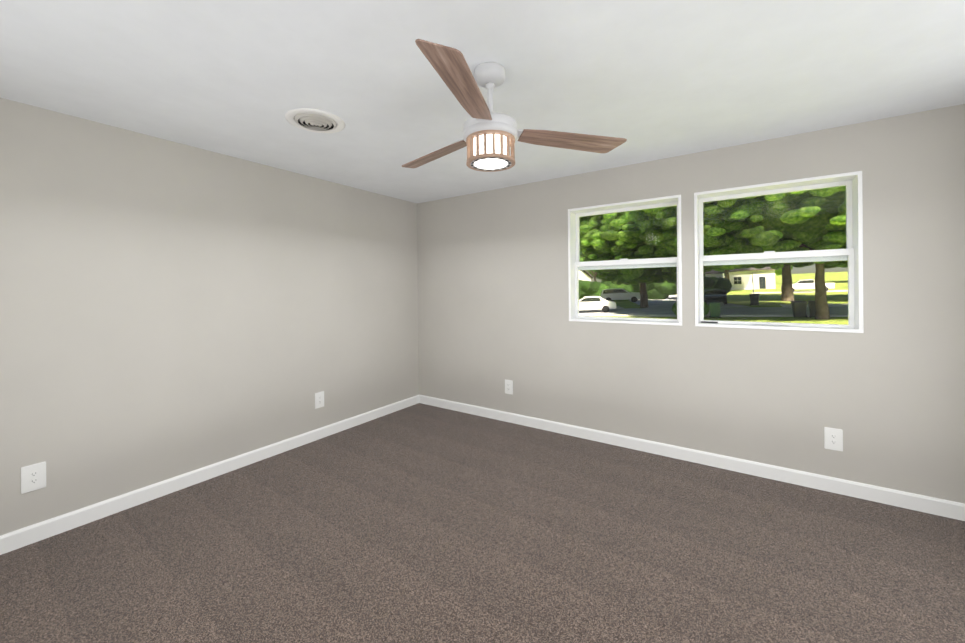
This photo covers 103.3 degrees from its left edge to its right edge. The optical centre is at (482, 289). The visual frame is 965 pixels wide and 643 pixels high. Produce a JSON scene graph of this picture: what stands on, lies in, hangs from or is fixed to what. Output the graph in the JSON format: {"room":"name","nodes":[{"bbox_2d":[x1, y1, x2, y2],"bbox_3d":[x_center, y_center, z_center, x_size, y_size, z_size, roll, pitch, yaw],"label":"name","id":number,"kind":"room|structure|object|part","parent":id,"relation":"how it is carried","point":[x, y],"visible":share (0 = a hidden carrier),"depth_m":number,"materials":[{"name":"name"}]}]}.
{"room":"empty bedroom","nodes":[
{"label":"empty bedroom","id":0,"kind":"room"},
{"bbox_2d":[0,98,418,534],"bbox_3d":[-1.927,0.201,3.182,0.200,2.520,4.164,0,0,34],"label":"wall","id":1,"kind":"structure","parent":0,"point":[169,309],"depth_m":2.65,"materials":[{"name":"beige paint"}]},
{"bbox_2d":[21,461,45,493],"bbox_3d":[-2.505,1.049,2.131,0.008,0.146,0.092,0,0,34],"label":"electrical outlet","id":2,"kind":"object","parent":1,"relation":"attached to","point":[33,477],"visible":1,"depth_m":2.13,"materials":[{"name":"white plastic"}]},
{"bbox_2d":[0,395,419,554],"bbox_3d":[-1.830,1.351,3.119,0.015,0.098,3.690,0,0,34],"label":"baseboard","id":3,"kind":"structure","parent":1,"relation":"attached to","point":[25,536],"depth_m":2.63,"materials":[{"name":"white paint"}]},
{"bbox_2d":[315,391,323,408],"bbox_3d":[-1.525,1.034,3.579,0.008,0.146,0.092,0,0,34],"label":"electrical outlet","id":4,"kind":"object","parent":1,"relation":"attached to","point":[319,399],"visible":1,"depth_m":3.57,"materials":[{"name":"white plastic"}]},
{"bbox_2d":[0,403,964,642],"bbox_3d":[0.060,1.414,1.848,4.970,0.060,4.164,0,0,34],"label":"floor","id":5,"kind":"structure","parent":0,"point":[420,523],"depth_m":1.98,"materials":[{"name":"carpet"}]},
{"bbox_2d":[0,0,964,203],"bbox_3d":[0.035,-1.116,1.842,4.970,0.120,4.164,0,0,34],"label":"ceiling","id":6,"kind":"structure","parent":0,"point":[650,80],"depth_m":1.86,"materials":[{"name":"white paint"}]},
{"bbox_2d":[285,108,344,132],"bbox_3d":[-1.035,-1.031,2.374,0.344,0.031,0.344,0,0,34],"label":"ceiling vent","id":7,"kind":"object","parent":6,"relation":"in","point":[314,120],"visible":1,"depth_m":2.33,"materials":[{"name":"white metal"}]},
{"bbox_2d":[402,39,626,171],"bbox_3d":[-0.079,-0.829,1.834,1.212,0.452,1.248,0,0,34],"label":"ceiling fan","id":8,"kind":"object","parent":6,"relation":"hanging from","point":[489,139],"visible":1,"depth_m":1.77,"materials":[{"name":"brown wood"}]},
{"bbox_3d":[-0.272,-0.753,2.151,0.564,0.007,0.140,-2,12,45],"label":"blade","id":9,"kind":"part","parent":8,"relation":"part of","materials":[{"name":"brown wood"}]},
{"label":"blade","id":10,"kind":"part","parent":8,"relation":"part of","materials":[{"name":"brown wood"}]},
{"bbox_3d":[0.460,-0.760,1.957,0.564,0.007,0.140,0,-13,-15],"label":"blade","id":11,"kind":"part","parent":8,"relation":"part of","materials":[{"name":"brown wood"}]},
{"bbox_2d":[417,104,964,503],"bbox_3d":[1.159,0.169,3.486,4.570,2.520,0.200,0,0,34],"label":"wall","id":12,"kind":"structure","parent":0,"point":[885,391],"depth_m":2.85,"materials":[{"name":"beige paint"}]},
{"bbox_2d":[505,379,512,393],"bbox_3d":[0.272,1.013,3.969,0.092,0.146,0.008,0,0,34],"label":"electrical outlet","id":13,"kind":"object","parent":12,"relation":"attached to","point":[508,386],"visible":1,"depth_m":3.96,"materials":[{"name":"white plastic"}]},
{"bbox_2d":[568,195,681,325],"bbox_3d":[1.256,-0.233,3.407,0.953,1.053,0.196,0,0,34],"label":"window","id":14,"kind":"structure","parent":12,"relation":"in","point":[575,265],"depth_m":3.43,"materials":[{"name":"white plastic"}]},
{"bbox_2d":[420,395,964,520],"bbox_3d":[1.111,1.321,3.400,4.570,0.098,0.015,0,0,34],"label":"baseboard","id":15,"kind":"structure","parent":12,"relation":"attached to","point":[926,504],"depth_m":2.85,"materials":[{"name":"white paint"}]},
{"bbox_2d":[694,171,863,332],"bbox_3d":[2.122,-0.241,2.820,0.957,1.053,0.196,0,0,34],"label":"window","id":16,"kind":"structure","parent":12,"relation":"in","point":[851,254],"depth_m":2.74,"materials":[{"name":"white plastic"}]},
{"bbox_2d":[824,427,842,450],"bbox_3d":[2.354,1.003,2.559,0.092,0.146,0.008,0,0,34],"label":"electrical outlet","id":17,"kind":"object","parent":12,"relation":"attached to","point":[833,438],"visible":1,"depth_m":2.56,"materials":[{"name":"white plastic"}]},
{"label":"outside","id":18,"kind":"structure","parent":0,"visible":0},
{"bbox_2d":[579,186,847,324],"bbox_3d":[77.854,-9.878,121.565,520.000,17.394,350.000,-3,1,34],"label":"outdoor view","id":19,"kind":"structure","parent":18,"point":[732,275],"depth_m":27.14,"materials":[{"name":"green plant"}]}
]}

